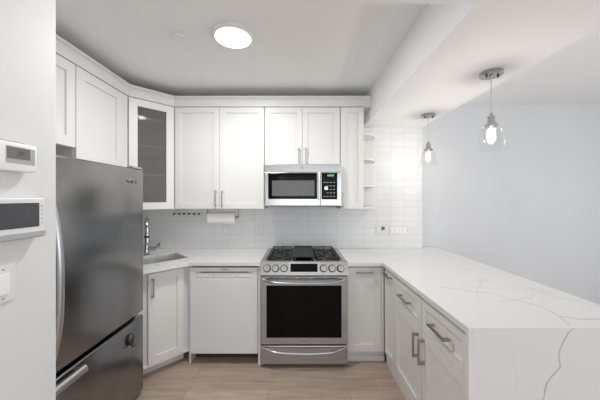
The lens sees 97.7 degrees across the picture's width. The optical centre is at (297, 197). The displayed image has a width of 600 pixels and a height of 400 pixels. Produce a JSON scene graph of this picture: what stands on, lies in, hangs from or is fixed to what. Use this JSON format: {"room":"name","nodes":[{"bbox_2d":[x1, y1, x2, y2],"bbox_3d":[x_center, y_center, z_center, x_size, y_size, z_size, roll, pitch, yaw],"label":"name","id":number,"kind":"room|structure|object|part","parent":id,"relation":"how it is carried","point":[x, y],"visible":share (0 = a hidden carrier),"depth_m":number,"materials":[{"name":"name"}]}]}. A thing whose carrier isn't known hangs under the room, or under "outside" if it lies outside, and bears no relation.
{"room":"kitchen","nodes":[
{"label":"kitchen","id":0,"kind":"room"},
{"bbox_2d":[0,0,55,399],"bbox_3d":[-1.472,0.195,-0.985,1.045,2.570,4.030,0,0,0],"label":"wall","id":1,"kind":"structure","parent":0,"point":[27,27],"depth_m":0.93,"materials":[{"name":"white paint"}]},
{"bbox_2d":[0,263,14,303],"bbox_3d":[-0.944,0.277,0.840,0.011,0.118,0.072,0,0,0],"label":"light switch","id":2,"kind":"object","parent":1,"relation":"attached to","point":[7,272],"visible":1,"depth_m":0.85,"materials":[{"name":"white plastic"}]},
{"bbox_2d":[0,139,36,172],"bbox_3d":[-0.932,-0.138,0.853,0.035,0.101,0.138,0,0,0],"label":"thermostat","id":3,"kind":"object","parent":1,"relation":"attached to","point":[14,156],"visible":1,"depth_m":0.86,"materials":[{"name":"white plastic"}]},
{"bbox_2d":[0,198,45,241],"bbox_3d":[-0.933,0.069,0.821,0.034,0.138,0.262,0,0,0],"label":"intercom","id":4,"kind":"object","parent":1,"relation":"attached to","point":[20,218],"visible":1,"depth_m":0.87,"materials":[{"name":"white plastic"}]},
{"bbox_2d":[56,54,74,147],"bbox_3d":[-1.662,-0.625,1.411,0.363,0.570,0.755,0,0,0],"label":"upper cabinet","id":5,"kind":"object","parent":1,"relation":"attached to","point":[65,70],"visible":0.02,"depth_m":1.72,"materials":[{"name":"white paint"}]},
{"bbox_2d":[133,330,405,399],"bbox_3d":[1.327,1.530,0.025,6.645,0.100,6.350,0,0,0],"label":"floor","id":6,"kind":"structure","parent":0,"point":[204,378],"depth_m":2.12,"materials":[{"name":"beige wood"}]},
{"bbox_2d":[56,155,142,399],"bbox_3d":[-1.463,0.625,1.569,0.724,1.709,0.837,0,0,0],"label":"refrigerator","id":7,"kind":"object","parent":6,"relation":"on","point":[99,206],"visible":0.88,"depth_m":1.54,"materials":[{"name":"grey metal"}]},
{"bbox_3d":[-1.139,0.405,1.228,0.075,0.808,0.038,0,0,0],"label":"handle","id":8,"kind":"part","parent":7,"relation":"part of","materials":[{"name":"silver metal"}]},
{"bbox_3d":[-1.139,0.900,1.288,0.062,0.044,0.195,0,0,0],"label":"handle","id":9,"kind":"part","parent":7,"relation":"part of","materials":[{"name":"silver metal"}]},
{"bbox_3d":[-1.198,1.159,1.569,0.055,0.562,0.837,0,0,0],"label":"freezer door","id":10,"kind":"part","parent":7,"relation":"part of","materials":[{"name":"silver metal"}]},
{"bbox_2d":[128,333,136,347],"bbox_3d":[-1.151,0.990,1.825,0.035,0.096,0.059,0,0,0],"label":"hook","id":11,"kind":"object","parent":7,"relation":"attached to","point":[131,338],"visible":1,"depth_m":1.81,"materials":[{"name":"black plastic"}]},
{"bbox_2d":[138,266,188,374],"bbox_3d":[-1.411,1.040,2.503,0.865,0.880,0.883,0,0,0],"label":"base cabinet","id":12,"kind":"object","parent":6,"relation":"on","point":[165,312],"visible":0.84,"depth_m":2.23,"materials":[{"name":"white paint"}]},
{"bbox_3d":[-1.120,0.991,2.233,0.020,0.743,0.286,0,0,45],"label":"door","id":13,"kind":"part","parent":12,"relation":"part of","materials":[{"name":"white paint"}]},
{"bbox_2d":[143,248,267,273],"bbox_3d":[-1.087,0.581,2.490,1.511,0.030,0.910,0,0,0],"label":"countertop","id":14,"kind":"structure","parent":12,"relation":"on","point":[194,256],"depth_m":2.49,"materials":[{"name":"white stone"}]},
{"bbox_2d":[143,217,159,255],"bbox_3d":[-1.458,0.373,2.524,0.187,0.386,0.164,0,0,19],"label":"tap","id":15,"kind":"object","parent":14,"relation":"on","point":[146,248],"visible":0.98,"depth_m":2.55,"materials":[{"name":"silver metal"}]},
{"bbox_3d":[-1.455,0.318,2.518,0.036,0.276,0.206,0,0,-32],"label":"spout","id":16,"kind":"part","parent":15,"relation":"part of","materials":[{"name":"silver metal"}]},
{"bbox_3d":[-1.415,0.479,2.579,0.140,0.082,0.039,0,0,10],"label":"lever","id":17,"kind":"part","parent":15,"relation":"part of","materials":[{"name":"silver metal"}]},
{"bbox_2d":[143,253,185,264],"bbox_3d":[-1.334,0.677,2.433,0.336,0.206,0.496,0,0,45],"label":"sink","id":18,"kind":"object","parent":14,"relation":"in","point":[168,257],"visible":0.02,"depth_m":2.62,"materials":[{"name":"metal"}]},
{"bbox_2d":[189,266,195,362],"bbox_3d":[-0.967,1.040,2.621,0.014,0.880,0.552,0,0,0],"label":"filler panel","id":19,"kind":"object","parent":6,"relation":"on","point":[191,356],"visible":0.21,"depth_m":2.35,"materials":[{"name":"white paint"}]},
{"bbox_2d":[190,266,257,356],"bbox_3d":[-0.657,1.046,2.618,0.599,0.861,0.598,0,0,0],"label":"dishwasher","id":20,"kind":"object","parent":6,"relation":"on","point":[223,299],"visible":0.96,"depth_m":2.32,"materials":[{"name":"white metal"}]},
{"bbox_3d":[-0.657,1.433,2.442,0.579,0.089,0.015,0,0,0],"label":"kick plate","id":21,"kind":"part","parent":20,"relation":"part of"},
{"bbox_2d":[258,266,260,364],"bbox_3d":[-0.343,1.040,2.609,0.022,0.880,0.576,0,0,0],"label":"filler panel","id":22,"kind":"object","parent":6,"relation":"on","point":[259,275],"visible":0.29,"depth_m":2.32,"materials":[{"name":"white paint"}]},
{"bbox_2d":[260,246,347,363],"bbox_3d":[0.052,1.002,2.572,0.764,0.956,0.734,0,0,0],"label":"gas range","id":23,"kind":"object","parent":6,"relation":"on","point":[304,289],"visible":1,"depth_m":2.27,"materials":[{"name":"grey metal"}]},
{"bbox_3d":[-0.268,0.608,2.258,0.055,0.059,0.049,0,0,0],"label":"knob","id":24,"kind":"part","parent":23,"relation":"part of","materials":[{"name":"silver metal"}]},
{"bbox_3d":[-0.195,0.608,2.258,0.055,0.059,0.049,0,0,0],"label":"knob","id":25,"kind":"part","parent":23,"relation":"part of","materials":[{"name":"silver metal"}]},
{"bbox_3d":[-0.122,0.608,2.258,0.055,0.059,0.049,0,0,0],"label":"knob","id":26,"kind":"part","parent":23,"relation":"part of","materials":[{"name":"silver metal"}]},
{"bbox_2d":[262,248,344,259],"bbox_3d":[0.052,0.580,2.623,0.760,0.036,0.632,0,0,0],"label":"cooktop","id":27,"kind":"object","parent":23,"relation":"in","point":[274,255],"depth_m":2.51,"materials":[{"name":"black metal"}]},
{"bbox_3d":[0.052,0.974,2.292,0.758,0.588,0.045,0,0,0],"label":"oven door","id":28,"kind":"part","parent":23,"relation":"part of","materials":[{"name":"black glass"}]},
{"bbox_3d":[0.052,0.714,2.237,0.714,0.034,0.064,0,0,0],"label":"handle","id":29,"kind":"part","parent":23,"relation":"part of","materials":[{"name":"silver metal"}]},
{"bbox_3d":[0.052,0.543,2.621,0.200,0.037,0.502,0,0,0],"label":"griddle plate","id":30,"kind":"part","parent":23,"relation":"part of","materials":[{"name":"metal"}]},
{"bbox_3d":[0.052,1.364,2.294,0.758,0.160,0.040,0,0,0],"label":"drawer","id":31,"kind":"part","parent":23,"relation":"part of","materials":[{"name":"silver metal"}]},
{"bbox_3d":[0.052,0.612,2.304,0.764,0.112,0.083,0,0,0],"label":"control panel","id":32,"kind":"part","parent":23,"relation":"part of","materials":[{"name":"silver metal"}]},
{"bbox_3d":[0.052,1.311,2.244,0.714,0.044,0.058,0,0,0],"label":"handle","id":33,"kind":"part","parent":23,"relation":"part of","materials":[{"name":"silver metal"}]},
{"bbox_3d":[0.222,0.608,2.258,0.055,0.059,0.049,0,0,0],"label":"knob","id":34,"kind":"part","parent":23,"relation":"part of","materials":[{"name":"silver metal"}]},
{"bbox_3d":[0.296,0.608,2.258,0.055,0.059,0.049,0,0,0],"label":"knob","id":35,"kind":"part","parent":23,"relation":"part of","materials":[{"name":"silver metal"}]},
{"bbox_3d":[0.370,0.608,2.258,0.055,0.059,0.049,0,0,0],"label":"knob","id":36,"kind":"part","parent":23,"relation":"part of","materials":[{"name":"silver metal"}]},
{"bbox_2d":[347,266,383,360],"bbox_3d":[0.608,1.040,2.618,0.352,0.880,0.655,0,0,0],"label":"base cabinet","id":37,"kind":"object","parent":6,"relation":"on","point":[365,283],"visible":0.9,"depth_m":2.34,"materials":[{"name":"white paint"}]},
{"bbox_3d":[0.588,0.658,2.308,0.150,0.011,0.036,0,0,0],"label":"handle","id":38,"kind":"part","parent":37,"relation":"part of","materials":[{"name":"silver metal"}]},
{"bbox_2d":[382,268,397,383],"bbox_3d":[1.035,1.040,2.210,0.610,0.880,0.258,0,0,0],"label":"base cabinet","id":39,"kind":"object","parent":6,"relation":"on","point":[389,277],"visible":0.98,"depth_m":2.20,"materials":[{"name":"white paint"}]},
{"bbox_3d":[0.776,0.991,2.201,0.020,0.743,0.236,0,0,0],"label":"door","id":40,"kind":"part","parent":39,"relation":"part of","materials":[{"name":"white paint"}]},
{"bbox_2d":[395,276,421,399],"bbox_3d":[1.033,1.040,1.853,0.614,0.880,0.447,0,0,0],"label":"base cabinet","id":41,"kind":"object","parent":6,"relation":"on","point":[408,304],"visible":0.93,"depth_m":1.84,"materials":[{"name":"white paint"}]},
{"bbox_3d":[0.746,0.715,1.853,0.040,0.012,0.170,0,0,0],"label":"handle","id":42,"kind":"part","parent":41,"relation":"part of","materials":[{"name":"silver metal"}]},
{"bbox_3d":[0.776,0.719,1.853,0.020,0.199,0.443,0,0,0],"label":"drawer","id":43,"kind":"part","parent":41,"relation":"part of","materials":[{"name":"white paint"}]},
{"bbox_3d":[0.746,0.935,1.667,0.040,0.155,0.012,0,0,0],"label":"handle","id":44,"kind":"part","parent":41,"relation":"part of","materials":[{"name":"silver metal"}]},
{"bbox_2d":[417,298,464,399],"bbox_3d":[1.033,1.040,1.397,0.614,0.880,0.459,0,0,0],"label":"base cabinet","id":45,"kind":"object","parent":6,"relation":"on","point":[443,341],"visible":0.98,"depth_m":1.42,"materials":[{"name":"white paint"}]},
{"bbox_3d":[0.746,0.935,1.589,0.040,0.155,0.012,0,0,0],"label":"handle","id":46,"kind":"part","parent":45,"relation":"part of","materials":[{"name":"silver metal"}]},
{"bbox_3d":[0.746,0.715,1.397,0.040,0.012,0.170,0,0,0],"label":"handle","id":47,"kind":"part","parent":45,"relation":"part of","materials":[{"name":"silver metal"}]},
{"bbox_3d":[0.776,0.719,1.397,0.020,0.199,0.455,0,0,0],"label":"drawer","id":48,"kind":"part","parent":45,"relation":"part of","materials":[{"name":"white paint"}]},
{"bbox_3d":[0.776,1.093,1.397,0.020,0.538,0.455,0,0,0],"label":"door","id":49,"kind":"part","parent":45,"relation":"part of","materials":[{"name":"white paint"}]},
{"bbox_2d":[337,247,599,399],"bbox_3d":[1.018,1.023,2.094,1.164,0.914,1.909,0,0,0],"label":"countertop","id":50,"kind":"structure","parent":6,"relation":"on","point":[525,339],"depth_m":1.19,"materials":[{"name":"white stone"}]},
{"bbox_3d":[1.171,1.023,1.150,0.858,0.914,0.022,0,0,0],"label":"waterfall panel","id":51,"kind":"part","parent":50,"relation":"part of","materials":[{"name":"white stone"}]},
{"bbox_2d":[143,128,421,329],"bbox_3d":[-0.300,0.195,3.072,3.390,2.570,0.250,0,0,0],"label":"wall","id":52,"kind":"structure","parent":0,"point":[397,152],"depth_m":2.95,"materials":[{"name":"white tile"}]},
{"bbox_2d":[128,96,174,209],"bbox_3d":[-1.540,-0.400,2.641,0.607,1.020,0.608,0,0,0],"label":"upper cabinet","id":53,"kind":"object","parent":52,"relation":"attached to","point":[151,125],"visible":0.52,"depth_m":2.61,"materials":[{"name":"white paint"}]},
{"bbox_2d":[138,116,165,130],"bbox_3d":[-1.542,-0.754,2.643,0.573,0.018,0.575,0,0,0],"label":"shelf","id":54,"kind":"object","parent":53,"relation":"attached to","point":[144,123],"depth_m":2.66,"materials":[{"name":"glass"}]},
{"bbox_2d":[138,144,165,154],"bbox_3d":[-1.542,-0.494,2.643,0.573,0.018,0.575,0,0,0],"label":"shelf","id":55,"kind":"object","parent":53,"relation":"attached to","point":[143,149],"depth_m":2.68,"materials":[{"name":"glass"}]},
{"bbox_2d":[143,174,165,178],"bbox_3d":[-1.542,-0.219,2.643,0.573,0.018,0.575,0,0,0],"label":"shelf","id":56,"kind":"object","parent":53,"relation":"attached to","point":[145,176],"depth_m":2.58,"materials":[{"name":"white paint"}]},
{"bbox_2d":[56,34,370,113],"bbox_3d":[-0.545,-0.963,1.974,2.540,0.099,1.885,0,0,0],"label":"trim","id":57,"kind":"structure","parent":53,"relation":"attached to","point":[66,50],"depth_m":2.59,"materials":[{"name":"white paint"}]},
{"bbox_2d":[173,213,201,214],"bbox_3d":[-1.240,0.177,2.929,0.330,0.022,0.036,0,0,0],"label":"hook rail","id":58,"kind":"object","parent":52,"relation":"attached to","point":[173,213],"visible":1,"depth_m":2.94,"materials":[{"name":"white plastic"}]},
{"bbox_2d":[175,107,267,208],"bbox_3d":[-0.785,-0.400,2.764,0.894,1.020,0.361,0,0,0],"label":"upper cabinet","id":59,"kind":"object","parent":52,"relation":"attached to","point":[220,151],"visible":1,"depth_m":2.63,"materials":[{"name":"white paint"}]},
{"bbox_3d":[-1.008,-0.400,2.628,0.442,1.015,0.020,0,0,0],"label":"door","id":60,"kind":"part","parent":59,"relation":"part of","materials":[{"name":"white paint"}]},
{"bbox_3d":[-0.562,-0.400,2.628,0.442,1.015,0.020,0,0,0],"label":"door","id":61,"kind":"part","parent":59,"relation":"part of","materials":[{"name":"white paint"}]},
{"bbox_2d":[258,224,264,233],"bbox_3d":[-0.412,0.352,2.942,0.072,0.115,0.008,0,0,0],"label":"wall outlet","id":62,"kind":"object","parent":52,"relation":"attached to","point":[261,227],"visible":1,"depth_m":2.94,"materials":[{"name":"white plastic"}]},
{"bbox_2d":[265,107,339,163],"bbox_3d":[0.043,-0.623,2.764,0.756,0.575,0.361,0,0,0],"label":"upper cabinet","id":63,"kind":"object","parent":52,"relation":"attached to","point":[293,135],"visible":0.97,"depth_m":2.63,"materials":[{"name":"white paint"}]},
{"bbox_3d":[-0.145,-0.622,2.628,0.374,0.570,0.020,0,0,0],"label":"door","id":64,"kind":"part","parent":63,"relation":"part of","materials":[{"name":"white paint"}]},
{"bbox_2d":[265,164,340,205],"bbox_3d":[0.048,-0.125,2.730,0.744,0.414,0.428,0,0,0],"label":"microwave","id":65,"kind":"object","parent":63,"relation":"attached to","point":[285,184],"visible":1,"depth_m":2.54,"materials":[{"name":"silver metal"}]},
{"bbox_3d":[-0.055,-0.087,2.560,0.538,0.326,0.028,0,0,0],"label":"door","id":66,"kind":"part","parent":65,"relation":"part of","materials":[{"name":"silver metal"}]},
{"bbox_3d":[0.048,-0.292,2.563,0.744,0.080,0.022,0,0,0],"label":"vent panel","id":67,"kind":"part","parent":65,"relation":"part of","materials":[{"name":"silver metal"}]},
{"bbox_3d":[0.201,-0.115,2.531,0.017,0.266,0.030,0,0,0],"label":"handle","id":68,"kind":"part","parent":65,"relation":"part of","materials":[{"name":"silver metal"}]},
{"bbox_3d":[0.319,-0.087,2.560,0.203,0.326,0.028,0,0,0],"label":"control panel","id":69,"kind":"part","parent":65,"relation":"part of","materials":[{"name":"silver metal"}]},
{"bbox_3d":[0.231,-0.622,2.628,0.374,0.570,0.020,0,0,0],"label":"door","id":70,"kind":"part","parent":63,"relation":"part of","materials":[{"name":"white paint"}]},
{"bbox_2d":[336,107,363,208],"bbox_3d":[0.542,-0.400,2.764,0.236,1.020,0.361,0,0,0],"label":"upper cabinet","id":71,"kind":"object","parent":52,"relation":"attached to","point":[351,118],"visible":0.99,"depth_m":2.62,"materials":[{"name":"white paint"}]},
{"bbox_2d":[364,128,374,208],"bbox_3d":[0.751,-0.339,2.788,0.178,0.898,0.315,0,0,0],"label":"corner shelf","id":72,"kind":"object","parent":52,"relation":"attached to","point":[369,136],"visible":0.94,"depth_m":2.93,"materials":[{"name":"white paint"}]},
{"bbox_2d":[376,225,385,234],"bbox_3d":[0.930,0.358,2.942,0.112,0.115,0.008,0,0,0],"label":"wall outlet","id":73,"kind":"object","parent":52,"relation":"attached to","point":[379,231],"visible":1,"depth_m":2.94,"materials":[{"name":"white plastic"}]},
{"bbox_2d":[389,225,407,234],"bbox_3d":[1.127,0.359,2.942,0.202,0.101,0.008,0,0,0],"label":"wall switch","id":74,"kind":"object","parent":52,"relation":"attached to","point":[393,229],"visible":1,"depth_m":2.94,"materials":[{"name":"white plastic"}]},
{"bbox_2d":[56,0,599,103],"bbox_3d":[1.327,-1.141,0.025,6.645,0.138,6.350,0,0,0],"label":"ceiling","id":75,"kind":"structure","parent":0,"point":[295,49],"depth_m":1.95,"materials":[{"name":"paint"}]},
{"bbox_2d":[212,22,252,48],"bbox_3d":[-0.434,-1.077,1.755,0.268,0.026,0.268,0,0,0],"label":"recessed light","id":76,"kind":"object","parent":75,"relation":"in","point":[231,35],"visible":1,"depth_m":1.72,"materials":[{"name":"white plastic"}]},
{"bbox_2d":[215,27,250,47],"bbox_3d":[-0.434,-1.076,1.755,0.235,0.024,0.235,0,0,0],"label":"diffuser","id":77,"kind":"object","parent":76,"relation":"attached to","point":[228,37],"depth_m":1.74,"materials":[{"name":"white plastic"}]},
{"bbox_2d":[364,4,599,127],"bbox_3d":[1.062,-0.941,2.009,0.667,0.298,1.877,0,0,0],"label":"ceiling beam","id":78,"kind":"structure","parent":75,"relation":"attached to","point":[437,67],"depth_m":1.47,"materials":[{"name":"paint"}]},
{"bbox_2d":[419,113,437,165],"bbox_3d":[1.238,-0.548,2.490,0.159,0.488,0.159,0,0,0],"label":"pendant light","id":79,"kind":"object","parent":78,"relation":"hanging from","point":[428,116],"visible":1,"depth_m":2.48,"materials":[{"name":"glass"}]},
{"bbox_2d":[424,141,432,150],"bbox_3d":[1.238,-0.493,2.490,0.080,0.087,0.080,0,0,0],"label":"socket","id":80,"kind":"object","parent":79,"relation":"attached to","point":[427,148],"depth_m":2.47,"materials":[{"name":"silver metal"}]},
{"bbox_2d":[476,68,505,150],"bbox_3d":[1.218,-0.548,1.652,0.159,0.488,0.159,0,0,0],"label":"pendant light","id":81,"kind":"object","parent":78,"relation":"hanging from","point":[492,73],"visible":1,"depth_m":1.64,"materials":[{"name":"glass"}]},
{"bbox_2d":[484,113,498,127],"bbox_3d":[1.218,-0.493,1.652,0.080,0.087,0.080,0,0,0],"label":"socket","id":82,"kind":"object","parent":81,"relation":"attached to","point":[491,122],"depth_m":1.64,"materials":[{"name":"silver metal"}]},
{"bbox_3d":[1.218,-0.644,1.652,0.006,0.228,0.005,0,0,0],"label":"cord","id":83,"kind":"part","parent":81,"relation":"part of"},
{"bbox_2d":[422,104,599,304],"bbox_3d":[3.022,0.195,3.125,3.255,2.570,0.150,0,0,0],"label":"wall","id":84,"kind":"structure","parent":0,"point":[526,205],"depth_m":3.05,"materials":[{"name":"grey paint"}]},
{"bbox_3d":[-0.790,0.164,2.760,0.334,0.107,0.036,0,0,0],"label":"paper towel holder","id":85,"kind":"object","parent":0,"visible":0},
{"bbox_2d":[207,212,236,222],"bbox_3d":[-0.799,0.209,2.760,0.287,0.116,0.116,0,0,0],"label":"paper towel roll","id":86,"kind":"object","parent":85,"relation":"hanging from","point":[212,217],"visible":0.98,"depth_m":2.71,"materials":[{"name":"paper"}]},
{"bbox_3d":[-1.920,0.195,1.988,0.150,2.570,1.917,0,0,0],"label":"wall","id":87,"kind":"structure","parent":0,"visible":0},
{"bbox_2d":[56,65,127,166],"bbox_3d":[-1.679,-0.573,2.062,0.327,0.675,0.544,0,0,0],"label":"upper cabinet","id":88,"kind":"object","parent":87,"relation":"attached to","point":[101,110],"visible":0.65,"depth_m":2.01,"materials":[{"name":"white paint"}]},
{"bbox_3d":[-1.526,-0.572,2.027,0.020,0.670,0.470,0,0,0],"label":"door","id":89,"kind":"part","parent":88,"relation":"part of","materials":[{"name":"white paint"}]}
]}

